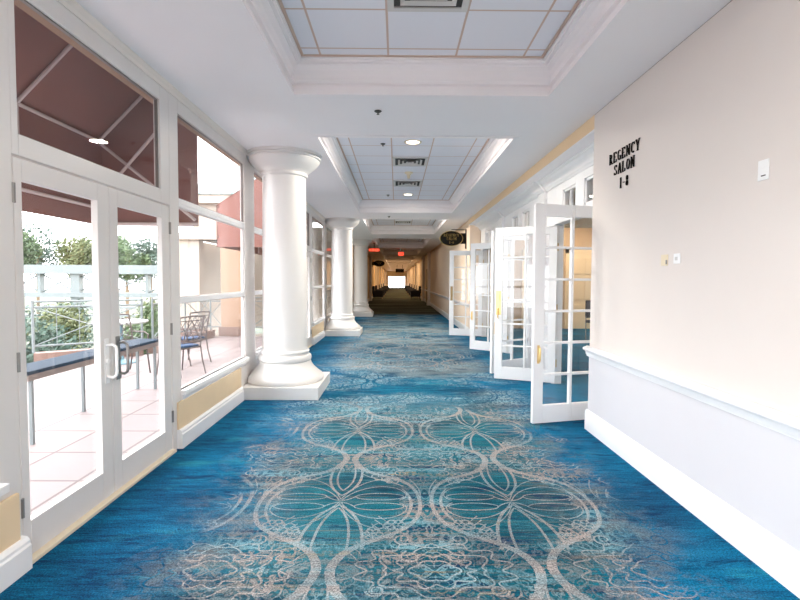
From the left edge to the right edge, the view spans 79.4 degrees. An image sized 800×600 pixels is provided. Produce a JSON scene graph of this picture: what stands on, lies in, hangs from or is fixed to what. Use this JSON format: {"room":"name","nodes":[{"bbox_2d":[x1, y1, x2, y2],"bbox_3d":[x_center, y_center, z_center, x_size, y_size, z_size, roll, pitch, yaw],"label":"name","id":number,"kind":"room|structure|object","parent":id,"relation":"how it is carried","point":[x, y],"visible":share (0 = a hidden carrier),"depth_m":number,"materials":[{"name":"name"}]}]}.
{"room":"hotel corridor","nodes":[
{"label":"hotel corridor","id":0,"kind":"room"},
{"bbox_2d":[0,0,331,535],"bbox_3d":[-2.005,-0.353,6.657,0.055,3.130,27.360,0,2,0],"label":"window frame","id":1,"kind":"structure","parent":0,"point":[13,144],"depth_m":3.00,"materials":[{"name":"paint"}]},
{"bbox_2d":[0,483,9,496],"bbox_3d":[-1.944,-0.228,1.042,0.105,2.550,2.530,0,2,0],"label":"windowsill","id":2,"kind":"structure","parent":1,"relation":"in","point":[4,487],"depth_m":2.33,"materials":[{"name":"white paint"}]},
{"bbox_2d":[0,493,20,552],"bbox_3d":[-1.936,1.147,1.380,0.018,0.245,2.150,0,2,0],"label":"panel","id":3,"kind":"object","parent":1,"relation":"attached to","point":[10,534],"visible":1,"depth_m":2.39,"materials":[{"name":"beige paint"}]},
{"bbox_2d":[0,535,32,592],"bbox_3d":[-1.921,1.348,1.404,0.050,0.172,2.180,0,2,0],"label":"baseboard","id":4,"kind":"structure","parent":1,"relation":"attached to","point":[16,560],"depth_m":2.39,"materials":[{"name":"white paint"}]},
{"bbox_2d":[11,0,176,563],"bbox_3d":[-1.966,-0.124,3.279,0.175,2.955,1.701,0,2,0],"label":"door","id":5,"kind":"structure","parent":1,"relation":"in","point":[49,526],"depth_m":3.18,"materials":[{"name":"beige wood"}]},
{"bbox_2d":[57,0,325,220],"bbox_3d":[-1.954,-1.887,6.613,0.035,0.059,27.200,0,2,0],"label":"trim","id":6,"kind":"structure","parent":1,"relation":"attached to","point":[72,6],"depth_m":3.61,"materials":[{"name":"beige"}]},
{"bbox_2d":[177,368,240,429],"bbox_3d":[-1.963,0.991,5.097,0.018,0.245,1.710,0,2,0],"label":"panel","id":7,"kind":"object","parent":1,"relation":"attached to","point":[193,406],"visible":1,"depth_m":4.86,"materials":[{"name":"beige paint"}]},
{"bbox_2d":[177,387,243,448],"bbox_3d":[-1.948,1.192,5.106,0.050,0.172,1.710,0,2,0],"label":"baseboard","id":8,"kind":"structure","parent":1,"relation":"attached to","point":[199,425],"depth_m":4.83,"materials":[{"name":"white paint"}]},
{"bbox_2d":[177,115,249,399],"bbox_3d":[-1.974,-0.402,5.207,0.105,2.550,1.886,0,2,0],"label":"window","id":9,"kind":"structure","parent":1,"relation":"in","point":[186,391],"depth_m":5.15,"materials":[{"name":"white paint"}]},
{"bbox_2d":[254,173,262,358],"bbox_3d":[-1.993,-0.511,7.796,0.105,2.550,2.530,0,2,0],"label":"window","id":10,"kind":"structure","parent":1,"relation":"in","point":[258,231],"depth_m":6.71,"materials":[{"name":"white paint"}]},
{"bbox_2d":[306,212,311,347],"bbox_3d":[-2.015,-0.407,10.033,0.175,2.955,1.701,0,2,0],"label":"door","id":11,"kind":"structure","parent":1,"relation":"in","point":[309,345],"depth_m":10.76,"materials":[{"name":"beige wood"}]},
{"bbox_2d":[312,321,323,337],"bbox_3d":[-2.012,0.708,11.851,0.018,0.245,1.710,0,2,0],"label":"panel","id":12,"kind":"object","parent":1,"relation":"attached to","point":[318,328],"visible":0.98,"depth_m":11.69,"materials":[{"name":"beige paint"}]},
{"bbox_2d":[312,330,324,344],"bbox_3d":[-1.997,0.909,11.859,0.050,0.172,1.710,0,2,0],"label":"baseboard","id":13,"kind":"structure","parent":1,"relation":"attached to","point":[318,337],"depth_m":11.64,"materials":[{"name":"white paint"}]},
{"bbox_2d":[312,217,325,326],"bbox_3d":[-2.023,-0.686,11.960,0.105,2.550,1.886,0,2,0],"label":"window","id":14,"kind":"structure","parent":1,"relation":"in","point":[321,319],"depth_m":12.36,"materials":[{"name":"white paint"}]},
{"bbox_2d":[14,0,331,232],"bbox_3d":[-2.070,-0.399,6.674,0.075,4.020,27.400,0,2,0],"label":"wall","id":15,"kind":"structure","parent":0,"point":[18,3],"depth_m":3.27,"materials":[{"name":"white paint"}]},
{"bbox_2d":[14,4,198,225],"bbox_3d":[-2.584,-1.648,3.215,1.027,1.900,3.580,0,2,0],"label":"awning","id":16,"kind":"object","parent":15,"relation":"attached to","point":[67,102],"visible":0.47,"depth_m":4.46,"materials":[{"name":"brown fabric"}]},
{"bbox_2d":[216,179,306,254],"bbox_3d":[-2.635,-1.667,9.995,1.024,1.370,3.550,0,2,0],"label":"awning","id":17,"kind":"object","parent":15,"relation":"attached to","point":[228,237],"visible":0.24,"depth_m":8.23,"materials":[{"name":"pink fabric"}]},
{"bbox_2d":[352,245,383,297],"bbox_3d":[-2.405,-2.428,56.112,0.140,3.130,71.640,0,2,0],"label":"wall","id":18,"kind":"structure","parent":0,"point":[373,267],"depth_m":38.70,"materials":[{"name":"beige paint"}]},
{"bbox_2d":[369,257,371,300],"bbox_3d":[-2.093,-1.519,34.452,0.170,3.130,0.760,0,2,0],"label":"pilaster","id":19,"kind":"object","parent":18,"relation":"attached to","point":[370,258],"visible":0.88,"depth_m":34.13,"materials":[{"name":"beige paint"}]},
{"bbox_2d":[377,266,378,288],"bbox_3d":[-2.194,-2.106,48.440,0.170,3.130,0.760,0,2,0],"label":"pilaster","id":20,"kind":"object","parent":18,"relation":"attached to","point":[377,266],"visible":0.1,"depth_m":48.09,"materials":[{"name":"beige paint"}]},
{"bbox_2d":[372,260,384,266],"bbox_3d":[-1.698,-2.868,37.902,1.000,0.560,0.060,0,2,0],"label":"sign","id":21,"kind":"object","parent":18,"relation":"attached to","point":[379,263],"visible":1,"depth_m":37.88,"materials":[{"name":"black metal"}]},
{"bbox_2d":[386,271,406,285],"bbox_3d":[-0.564,-3.924,91.990,4.400,3.130,0.150,0,2,0],"label":"wall","id":22,"kind":"structure","parent":0,"point":[388,273],"depth_m":91.88,"materials":[{"name":"beige paint"}]},
{"bbox_2d":[0,287,799,599],"bbox_3d":[3.226,-0.332,44.049,11.300,0.002,102.000,0,2,0],"label":"floor","id":23,"kind":"structure","parent":0,"point":[418,472],"depth_m":3.15,"materials":[{"name":"carpet"}]},
{"bbox_2d":[243,146,329,399],"bbox_3d":[-1.492,-0.341,6.441,0.962,3.129,1.060,0,2,0],"label":"column","id":24,"kind":"structure","parent":23,"relation":"on","point":[285,370],"depth_m":6.17,"materials":[{"name":"paint"}]},
{"bbox_2d":[325,217,362,335],"bbox_3d":[-1.541,-0.625,13.195,0.962,3.129,1.060,0,2,0],"label":"column","id":25,"kind":"structure","parent":23,"relation":"on","point":[342,322],"depth_m":12.93,"materials":[{"name":"paint"}]},
{"bbox_2d":[352,239,373,316],"bbox_3d":[-1.590,-0.908,19.948,0.962,3.129,1.060,0,2,0],"label":"column","id":26,"kind":"structure","parent":23,"relation":"on","point":[361,308],"depth_m":19.68,"materials":[{"name":"paint"}]},
{"bbox_2d":[372,286,382,298],"bbox_3d":[-1.748,-0.600,37.997,0.840,1.000,0.920,0,2,0],"label":"armchair","id":27,"kind":"object","parent":23,"relation":"on","point":[376,293],"visible":1,"depth_m":37.56,"materials":[{"name":"black fabric"}]},
{"bbox_2d":[410,286,420,298],"bbox_3d":[1.264,-0.629,39.018,0.840,1.000,0.920,0,2,0],"label":"armchair","id":28,"kind":"object","parent":23,"relation":"on","point":[413,293],"visible":0.98,"depth_m":38.57,"materials":[{"name":"black fabric"}]},
{"bbox_2d":[585,300,590,338],"bbox_3d":[5.004,0.513,12.178,0.440,1.000,0.460,-1,3,-23],"label":"banquet chair","id":29,"kind":"object","parent":23,"relation":"on","point":[587,302],"visible":0.23,"depth_m":12.28,"materials":[{"name":"metal"}]},
{"bbox_2d":[380,238,422,241],"bbox_3d":[0.067,-2.851,21.701,2.370,0.040,5.700,0,2,0],"label":"ceiling","id":30,"kind":"structure","parent":0,"point":[381,239],"depth_m":23.52,"materials":[{"name":"tile"}]},
{"bbox_2d":[371,238,432,247],"bbox_3d":[0.066,-2.682,21.708,2.430,0.298,5.760,0,2,0],"label":"trim","id":31,"kind":"structure","parent":30,"relation":"attached to","point":[426,241],"depth_m":24.48,"materials":[{"name":"paint"}]},
{"bbox_2d":[75,0,731,270],"bbox_3d":[-0.404,-3.438,42.441,4.090,0.050,99.500,0,2,0],"label":"ceiling","id":32,"kind":"structure","parent":0,"point":[201,48],"depth_m":4.38,"materials":[{"name":"paint"}]},
{"bbox_2d":[372,219,434,225],"bbox_3d":[0.115,-2.570,15.007,2.370,0.040,4.300,0,2,0],"label":"ceiling","id":33,"kind":"structure","parent":0,"point":[375,221],"depth_m":16.11,"materials":[{"name":"tile"}]},
{"bbox_2d":[359,218,449,233],"bbox_3d":[0.114,-2.401,15.014,2.430,0.298,4.360,0,2,0],"label":"trim","id":34,"kind":"structure","parent":33,"relation":"attached to","point":[438,224],"depth_m":17.07,"materials":[{"name":"paint"}]},
{"bbox_2d":[337,138,486,199],"bbox_3d":[0.161,-2.300,8.572,2.370,0.040,6.280,0,2,0],"label":"ceiling","id":35,"kind":"structure","parent":0,"point":[370,162],"depth_m":8.02,"materials":[{"name":"tile"}]},
{"bbox_2d":[393,180,421,186],"bbox_3d":[0.149,-2.311,9.575,0.565,0.021,0.565,0,2,0],"label":"ceiling vent","id":36,"kind":"object","parent":35,"relation":"in","point":[396,183],"visible":1,"depth_m":9.54,"materials":[{"name":"silver metal"}]},
{"bbox_2d":[392,157,428,165],"bbox_3d":[0.162,-2.237,7.817,0.565,0.021,0.565,0,2,0],"label":"ceiling vent","id":37,"kind":"object","parent":35,"relation":"in","point":[397,161],"visible":1,"depth_m":7.77,"materials":[{"name":"silver metal"}]},
{"bbox_2d":[404,139,421,144],"bbox_3d":[0.180,-2.197,6.715,0.250,0.008,0.250,0,2,0],"label":"recessed light","id":38,"kind":"object","parent":35,"relation":"in","point":[409,142],"visible":1,"depth_m":6.71,"materials":[{"name":"beige"}]},
{"bbox_2d":[308,134,522,212],"bbox_3d":[0.161,-2.131,8.580,2.430,0.298,6.340,0,2,0],"label":"trim","id":39,"kind":"structure","parent":35,"relation":"attached to","point":[496,149],"depth_m":8.00,"materials":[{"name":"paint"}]},
{"bbox_2d":[277,0,576,55],"bbox_3d":[0.213,-1.999,1.379,2.370,0.040,5.820,0,2,0],"label":"ceiling","id":40,"kind":"structure","parent":0,"point":[329,27],"depth_m":3.67,"materials":[{"name":"tile"}]},
{"bbox_2d":[387,0,469,11],"bbox_3d":[0.196,-2.041,3.146,0.565,0.021,0.565,0,2,0],"label":"ceiling vent","id":41,"kind":"object","parent":40,"relation":"in","point":[392,5],"visible":1,"depth_m":3.36,"materials":[{"name":"silver metal"}]},
{"bbox_2d":[227,0,643,98],"bbox_3d":[0.212,-1.830,1.386,2.430,0.298,5.880,0,2,0],"label":"trim","id":42,"kind":"structure","parent":40,"relation":"attached to","point":[592,23],"depth_m":4.18,"materials":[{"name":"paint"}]},
{"bbox_2d":[408,221,480,328],"bbox_3d":[1.791,-2.284,52.515,0.460,3.180,78.900,0,2,0],"label":"wall","id":43,"kind":"structure","parent":0,"point":[440,255],"depth_m":16.48,"materials":[{"name":"beige paint"}]},
{"bbox_2d":[412,266,413,287],"bbox_3d":[1.496,-2.404,55.961,0.170,3.130,0.760,0,2,0],"label":"pilaster","id":44,"kind":"object","parent":43,"relation":"attached to","point":[412,266],"visible":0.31,"depth_m":55.63,"materials":[{"name":"beige paint"}]},
{"bbox_2d":[417,262,418,289],"bbox_3d":[1.587,-1.881,43.472,0.170,3.130,0.760,0,2,0],"label":"pilaster","id":45,"kind":"object","parent":43,"relation":"attached to","point":[417,262],"visible":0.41,"depth_m":43.10,"materials":[{"name":"beige paint"}]},
{"bbox_2d":[421,257,424,300],"bbox_3d":[1.651,-1.503,34.480,0.170,3.130,0.760,0,2,0],"label":"pilaster","id":46,"kind":"object","parent":43,"relation":"attached to","point":[423,258],"visible":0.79,"depth_m":34.16,"materials":[{"name":"beige paint"}]},
{"bbox_2d":[427,252,430,305],"bbox_3d":[1.695,-1.252,28.485,0.170,3.130,0.760,0,2,0],"label":"pilaster","id":47,"kind":"object","parent":43,"relation":"attached to","point":[428,253],"visible":0.86,"depth_m":28.15,"materials":[{"name":"beige paint"}]},
{"bbox_2d":[418,287,468,307],"bbox_3d":[1.576,-1.490,52.556,0.054,0.104,78.880,0,2,0],"label":"chair rail","id":48,"kind":"object","parent":43,"relation":"attached to","point":[439,295],"visible":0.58,"depth_m":18.61,"materials":[{"name":"white paint"}]},
{"bbox_2d":[420,296,468,328],"bbox_3d":[1.589,-0.798,52.586,0.022,0.204,78.880,0,2,0],"label":"baseboard","id":49,"kind":"structure","parent":43,"relation":"attached to","point":[457,323],"depth_m":18.86,"materials":[{"name":"white paint"}]},
{"bbox_2d":[440,229,466,248],"bbox_3d":[1.511,-1.739,13.700,0.760,0.560,0.060,0,2,0],"label":"sign","id":50,"kind":"object","parent":43,"relation":"attached to","point":[449,238],"visible":1,"depth_m":13.68,"materials":[{"name":"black metal"}]},
{"bbox_2d":[468,115,594,224],"bbox_3d":[2.112,-1.927,8.893,0.460,0.135,8.300,0,2,0],"label":"beam","id":51,"kind":"structure","parent":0,"point":[587,127],"depth_m":6.32,"materials":[{"name":"beige paint"}]},
{"bbox_2d":[469,130,593,224],"bbox_3d":[2.054,-1.855,8.895,0.336,0.011,8.300,0,2,0],"label":"soffit","id":52,"kind":"structure","parent":51,"relation":"attached to","point":[588,139],"depth_m":6.45,"materials":[{"name":"paint"}]},
{"bbox_2d":[481,166,592,383],"bbox_3d":[2.275,-0.360,8.959,0.120,2.990,8.300,0,2,0],"label":"wall","id":53,"kind":"structure","parent":0,"point":[556,195],"depth_m":7.00,"materials":[{"name":"white paint"}]},
{"bbox_2d":[449,250,483,335],"bbox_3d":[1.769,-0.180,12.867,0.902,2.273,0.068,1,2,16],"label":"door","id":54,"kind":"structure","parent":53,"relation":"in","point":[452,331],"depth_m":12.87,"materials":[{"name":"white paint"}]},
{"bbox_2d":[470,242,508,352],"bbox_3d":[1.823,-0.062,10.075,0.902,2.273,0.236,2,3,42],"label":"door","id":55,"kind":"structure","parent":53,"relation":"in","point":[478,345],"depth_m":10.18,"materials":[{"name":"white paint"}]},
{"bbox_2d":[498,216,504,227],"bbox_3d":[2.172,-0.357,10.410,0.065,2.860,0.360,0,2,0],"label":"pilaster","id":56,"kind":"object","parent":53,"relation":"attached to","point":[501,220],"visible":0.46,"depth_m":10.26,"materials":[{"name":"white paint"}]},
{"bbox_2d":[490,230,532,373],"bbox_3d":[1.844,0.030,7.878,0.902,2.273,0.129,-1,3,-30],"label":"door","id":57,"kind":"structure","parent":53,"relation":"in","point":[511,362],"depth_m":7.87,"materials":[{"name":"white paint"}]},
{"bbox_2d":[513,215,517,226],"bbox_3d":[2.257,-1.460,9.293,0.040,0.320,0.480,0,2,0],"label":"window","id":58,"kind":"structure","parent":53,"relation":"in","point":[515,217],"depth_m":9.31,"materials":[{"name":"white paint"}]},
{"bbox_2d":[523,209,528,226],"bbox_3d":[2.263,-1.429,8.534,0.040,0.320,0.480,0,2,0],"label":"window","id":59,"kind":"structure","parent":53,"relation":"in","point":[525,216],"depth_m":8.54,"materials":[{"name":"white paint"}]},
{"bbox_2d":[494,225,558,382],"bbox_3d":[1.826,0.064,7.058,0.901,2.273,0.238,1,3,26],"label":"door","id":60,"kind":"structure","parent":53,"relation":"in","point":[500,372],"depth_m":7.12,"materials":[{"name":"white paint"}]},
{"bbox_2d":[474,142,593,230],"bbox_3d":[2.107,-1.777,8.899,0.230,0.145,8.300,0,2,0],"label":"trim","id":61,"kind":"structure","parent":53,"relation":"attached to","point":[581,161],"depth_m":7.01,"materials":[{"name":"white paint"}]},
{"bbox_2d":[481,204,592,383],"bbox_3d":[2.204,-0.061,8.972,0.020,2.390,7.740,0,2,0],"label":"door frame","id":62,"kind":"structure","parent":53,"relation":"attached to","point":[557,220],"depth_m":8.00,"materials":[{"name":"white paint"}]},
{"bbox_2d":[537,191,547,368],"bbox_3d":[2.193,-0.235,7.513,0.065,2.860,0.360,0,2,0],"label":"pilaster","id":63,"kind":"object","parent":53,"relation":"attached to","point":[542,198],"visible":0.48,"depth_m":7.36,"materials":[{"name":"white paint"}]},
{"bbox_2d":[531,203,592,423],"bbox_3d":[1.788,0.144,5.157,0.902,2.273,0.236,-1,3,-18],"label":"door","id":64,"kind":"structure","parent":53,"relation":"in","point":[569,411],"depth_m":5.01,"materials":[{"name":"white paint"}]},
{"bbox_2d":[564,184,575,204],"bbox_3d":[2.278,-1.339,6.396,0.040,0.320,0.480,0,2,0],"label":"window","id":65,"kind":"structure","parent":53,"relation":"in","point":[571,189],"depth_m":6.39,"materials":[{"name":"white paint"}]},
{"bbox_2d":[585,175,592,204],"bbox_3d":[2.284,-1.307,5.637,0.040,0.320,0.480,0,2,0],"label":"window","id":66,"kind":"structure","parent":53,"relation":"in","point":[587,190],"depth_m":5.84,"materials":[{"name":"white paint"}]},
{"bbox_2d":[487,228,591,327],"bbox_3d":[5.692,-0.857,15.094,6.800,3.500,0.150,0,2,0],"label":"wall","id":67,"kind":"structure","parent":0,"point":[583,236],"depth_m":14.99,"materials":[{"name":"beige paint"}]},
{"bbox_2d":[521,249,526,328],"bbox_3d":[4.341,-0.343,14.970,1.100,2.470,0.120,0,2,0],"label":"door","id":68,"kind":"structure","parent":67,"relation":"in","point":[523,250],"depth_m":14.97,"materials":[{"name":"beige wood"}]},
{"bbox_2d":[564,249,591,328],"bbox_3d":[5.691,-0.337,14.980,1.100,2.470,0.120,0,2,0],"label":"door","id":69,"kind":"structure","parent":67,"relation":"in","point":[582,258],"depth_m":14.97,"materials":[{"name":"beige"}]},
{"bbox_2d":[564,218,591,227],"bbox_3d":[5.714,-2.192,12.911,6.800,0.450,0.700,0,2,0],"label":"beam","id":70,"kind":"structure","parent":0,"point":[585,222],"depth_m":12.56,"materials":[{"name":"beige"}]},
{"bbox_2d":[597,1,730,112],"bbox_3d":[3.359,-4.151,42.439,11.490,0.530,99.900,0,2,0],"label":"ceiling","id":71,"kind":"structure","parent":0,"point":[730,1],"depth_m":4.46,"materials":[{"name":"paint"}]},
{"bbox_2d":[590,0,799,417],"bbox_3d":[2.118,-0.010,-1.086,0.340,3.130,11.800,0,2,0],"label":"wall","id":72,"kind":"structure","parent":0,"point":[724,101],"depth_m":2.98,"materials":[{"name":"beige paint"}]},
{"bbox_2d":[609,138,639,187],"bbox_3d":[1.907,-1.136,4.114,0.010,0.342,0.546,0,2,0],"label":"sign","id":73,"kind":"object","parent":72,"relation":"attached to","point":[632,162],"depth_m":4.06,"materials":[{"name":"black"}]},
{"bbox_2d":[661,254,667,265],"bbox_3d":[1.909,-0.287,3.481,0.013,0.080,0.087,0,2,0],"label":"wall plate","id":74,"kind":"object","parent":72,"relation":"attached to","point":[664,258],"visible":1,"depth_m":3.48,"materials":[{"name":"beige plastic"}]},
{"bbox_2d":[673,253,680,263],"bbox_3d":[1.911,-0.286,3.327,0.012,0.070,0.075,0,2,0],"label":"wall plate","id":75,"kind":"object","parent":72,"relation":"attached to","point":[677,256],"visible":1,"depth_m":3.32,"materials":[{"name":"white plastic"}]},
{"bbox_2d":[583,345,799,440],"bbox_3d":[1.915,0.759,-1.040,0.054,0.104,11.830,0,2,0],"label":"chair rail","id":76,"kind":"object","parent":72,"relation":"attached to","point":[778,421],"visible":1,"depth_m":2.91,"materials":[{"name":"white paint"}]},
{"bbox_2d":[584,409,799,598],"bbox_3d":[1.927,1.450,-1.016,0.022,0.204,11.820,0,2,0],"label":"baseboard","id":77,"kind":"structure","parent":72,"relation":"attached to","point":[781,561],"depth_m":2.93,"materials":[{"name":"white paint"}]},
{"bbox_2d":[588,357,799,551],"bbox_3d":[1.942,1.088,-1.043,0.005,0.590,11.796,0,2,0],"label":"panel","id":78,"kind":"object","parent":72,"relation":"attached to","point":[754,468],"visible":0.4,"depth_m":2.95,"materials":[{"name":"paint"}]},
{"bbox_2d":[758,158,769,180],"bbox_3d":[1.920,-0.687,2.545,0.009,0.107,0.075,0,2,0],"label":"wall plate","id":79,"kind":"object","parent":72,"relation":"attached to","point":[763,165],"visible":1,"depth_m":2.54,"materials":[{"name":"white plastic"}]},
{"bbox_3d":[0.017,-3.140,28.594,2.370,0.040,5.700,0,2,0],"label":"ceiling","id":80,"kind":"structure","parent":0,"visible":0},
{"bbox_2d":[379,249,422,254],"bbox_3d":[0.016,-2.972,28.601,2.430,0.298,5.760,0,2,0],"label":"trim","id":81,"kind":"structure","parent":80,"relation":"attached to","point":[382,251],"depth_m":31.38,"materials":[{"name":"paint"}]},
{"bbox_3d":[-0.033,-3.430,35.488,2.370,0.040,5.700,0,2,0],"label":"ceiling","id":82,"kind":"structure","parent":0,"visible":0},
{"bbox_2d":[382,256,416,258],"bbox_3d":[-0.034,-3.261,35.495,2.430,0.298,5.760,0,2,0],"label":"trim","id":83,"kind":"structure","parent":82,"relation":"attached to","point":[384,257],"depth_m":38.30,"materials":[{"name":"paint"}]},
{"bbox_3d":[-0.083,-3.719,42.382,2.370,0.040,5.700,0,2,0],"label":"ceiling","id":84,"kind":"structure","parent":0,"visible":0},
{"bbox_2d":[385,260,413,262],"bbox_3d":[-0.084,-3.550,42.389,2.430,0.298,5.760,0,2,0],"label":"trim","id":85,"kind":"structure","parent":84,"relation":"attached to","point":[395,261],"depth_m":45.18,"materials":[{"name":"paint"}]},
{"bbox_3d":[-0.133,-4.008,49.276,2.370,0.040,5.700,0,2,0],"label":"ceiling","id":86,"kind":"structure","parent":0,"visible":0},
{"bbox_2d":[387,263,410,264],"bbox_3d":[-0.133,-3.839,49.283,2.430,0.298,5.760,0,2,0],"label":"trim","id":87,"kind":"structure","parent":86,"relation":"attached to","point":[387,263],"depth_m":52.07,"materials":[{"name":"paint"}]},
{"label":"outside","id":88,"kind":"structure","parent":0,"visible":0},
{"bbox_2d":[27,336,262,514],"bbox_3d":[-9.056,1.595,1.928,13.930,0.370,21.850,0,2,0],"label":"terrace","id":89,"kind":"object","parent":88,"point":[62,456],"visible":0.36,"depth_m":5.41,"materials":[{"name":"tile"}]},
{"bbox_2d":[30,299,143,361],"bbox_3d":[-5.870,0.556,9.139,1.788,1.130,0.240,-2,3,-37],"label":"railing","id":90,"kind":"object","parent":89,"relation":"on","point":[38,356],"visible":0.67,"depth_m":8.84,"materials":[{"name":"metal"}]},
{"bbox_2d":[26,339,158,444],"bbox_3d":[-3.515,0.938,5.549,0.340,0.690,2.460,0,2,0],"label":"side table","id":91,"kind":"object","parent":89,"relation":"on","point":[36,370],"visible":0.59,"depth_m":5.05,"materials":[{"name":"blue"}]},
{"bbox_2d":[91,319,148,364],"bbox_3d":[-5.068,0.759,8.753,0.900,0.765,0.900,0,2,0],"label":"patio table","id":92,"kind":"object","parent":89,"relation":"on","point":[133,321],"visible":0.44,"depth_m":8.72,"materials":[{"name":"grey metal"}]},
{"bbox_2d":[120,314,150,377],"bbox_3d":[-4.428,0.709,7.766,0.605,0.961,0.523,2,3,32],"label":"patio chair","id":93,"kind":"object","parent":89,"relation":"on","point":[129,319],"visible":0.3,"depth_m":8.00,"materials":[{"name":"brown metal"}]},
{"bbox_2d":[157,315,205,377],"bbox_3d":[-3.513,0.714,7.732,0.605,0.961,0.523,2,3,28],"label":"patio chair","id":94,"kind":"object","parent":89,"relation":"on","point":[188,345],"visible":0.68,"depth_m":7.69,"materials":[{"name":"brown metal"}]},
{"bbox_2d":[181,342,198,347],"bbox_3d":[-3.530,0.733,7.742,0.400,0.035,0.400,2,3,28],"label":"cushion","id":95,"kind":"object","parent":94,"relation":"on","point":[188,345],"depth_m":7.73,"materials":[{"name":"blue fabric"}]},
{"bbox_2d":[148,298,214,352],"bbox_3d":[-5.036,0.470,11.294,0.240,1.130,2.888,0,2,1],"label":"railing","id":96,"kind":"object","parent":89,"relation":"on","point":[210,333],"visible":0.41,"depth_m":11.27,"materials":[{"name":"metal"}]},
{"bbox_2d":[180,311,211,365],"bbox_3d":[-3.829,0.670,8.750,0.605,0.961,0.523,1,3,24],"label":"patio chair","id":97,"kind":"object","parent":89,"relation":"on","point":[190,336],"visible":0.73,"depth_m":8.67,"materials":[{"name":"brown metal"}]},
{"bbox_2d":[181,335,204,340],"bbox_3d":[-3.848,0.689,8.759,0.400,0.035,0.400,1,3,24],"label":"cushion","id":98,"kind":"object","parent":97,"relation":"on","point":[196,336],"depth_m":8.67,"materials":[{"name":"blue fabric"}]},
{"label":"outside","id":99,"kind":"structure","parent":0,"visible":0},
{"bbox_2d":[179,165,331,336],"bbox_3d":[-4.384,-1.903,15.773,3.950,6.241,6.260,0,2,0],"label":"building wing","id":100,"kind":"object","parent":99,"point":[205,268],"visible":0.26,"depth_m":12.96,"materials":[{"name":"paint"}]},
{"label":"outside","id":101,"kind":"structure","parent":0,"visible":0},
{"bbox_2d":[24,290,262,348],"bbox_3d":[-76.673,1.442,69.571,147.700,0.001,260.000,0,2,0],"label":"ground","id":102,"kind":"structure","parent":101,"point":[27,299],"depth_m":94.91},
{"bbox_2d":[23,232,43,264],"bbox_3d":[-37.598,-2.098,47.659,4.554,9.271,4.142,0,2,-5],"label":"tree","id":103,"kind":"object","parent":102,"relation":"on","point":[29,246],"visible":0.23,"depth_m":47.34,"materials":[{"name":"green plant"}]},
{"bbox_2d":[23,222,65,316],"bbox_3d":[-43.459,-3.588,57.744,6.302,11.349,5.972,0,2,0],"label":"tree","id":104,"kind":"object","parent":102,"relation":"on","point":[48,249],"visible":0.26,"depth_m":57.58,"materials":[{"name":"green plant"}]},
{"bbox_2d":[25,313,76,363],"bbox_3d":[-10.017,1.542,13.239,2.283,2.362,2.229,0,2,-12],"label":"shrub","id":105,"kind":"object","parent":102,"relation":"on","point":[39,337],"visible":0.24,"depth_m":13.02,"materials":[{"name":"green plant"}]},
{"bbox_2d":[25,302,91,349],"bbox_3d":[-12.271,1.475,17.096,3.025,3.030,2.391,2,3,34],"label":"shrub","id":106,"kind":"object","parent":102,"relation":"on","point":[73,324],"visible":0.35,"depth_m":17.05,"materials":[{"name":"green plant"}]},
{"bbox_2d":[25,299,93,348],"bbox_3d":[-15.935,1.574,22.952,3.613,3.343,3.364,0,2,0],"label":"shrub","id":107,"kind":"object","parent":102,"relation":"on","point":[85,317],"visible":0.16,"depth_m":22.57,"materials":[{"name":"green plant"}]},
{"bbox_2d":[54,235,91,276],"bbox_3d":[-32.293,-2.011,48.450,5.189,9.080,3.556,2,3,40],"label":"tree","id":108,"kind":"object","parent":102,"relation":"on","point":[78,254],"visible":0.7,"depth_m":47.62,"materials":[{"name":"green plant"}]},
{"bbox_2d":[24,265,157,348],"bbox_3d":[-28.084,0.564,29.848,34.280,5.520,0.800,0,2,0],"label":"footbridge","id":109,"kind":"object","parent":102,"relation":"on","point":[76,272],"visible":0.41,"depth_m":29.47,"materials":[{"name":"grey metal"}]},
{"bbox_2d":[89,234,132,252],"bbox_3d":[-40.194,-3.932,67.557,5.916,11.244,5.072,0,2,0],"label":"tree","id":110,"kind":"object","parent":102,"relation":"on","point":[124,238],"visible":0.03,"depth_m":66.97,"materials":[{"name":"green plant"}]},
{"bbox_2d":[118,241,151,318],"bbox_3d":[-27.067,-1.769,48.067,3.988,8.675,4.202,-2,3,-44],"label":"tree","id":111,"kind":"object","parent":102,"relation":"on","point":[124,258],"visible":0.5,"depth_m":47.38,"materials":[{"name":"green plant"}]},
{"bbox_2d":[123,294,157,331],"bbox_3d":[-11.207,1.203,22.527,3.124,2.933,3.046,0,2,0],"label":"shrub","id":112,"kind":"object","parent":102,"relation":"on","point":[154,301],"visible":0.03,"depth_m":22.55,"materials":[{"name":"green plant"}]},
{"bbox_2d":[123,300,158,354],"bbox_3d":[-8.771,1.400,17.040,2.014,2.699,2.463,1,2,9],"label":"shrub","id":113,"kind":"object","parent":102,"relation":"on","point":[147,326],"visible":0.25,"depth_m":16.80,"materials":[{"name":"green plant"}]},
{"bbox_2d":[128,236,157,298],"bbox_3d":[-30.406,-2.910,58.751,6.161,10.029,4.582,1,3,25],"label":"tree","id":114,"kind":"object","parent":102,"relation":"on","point":[146,246],"visible":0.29,"depth_m":57.91,"materials":[{"name":"green plant"}]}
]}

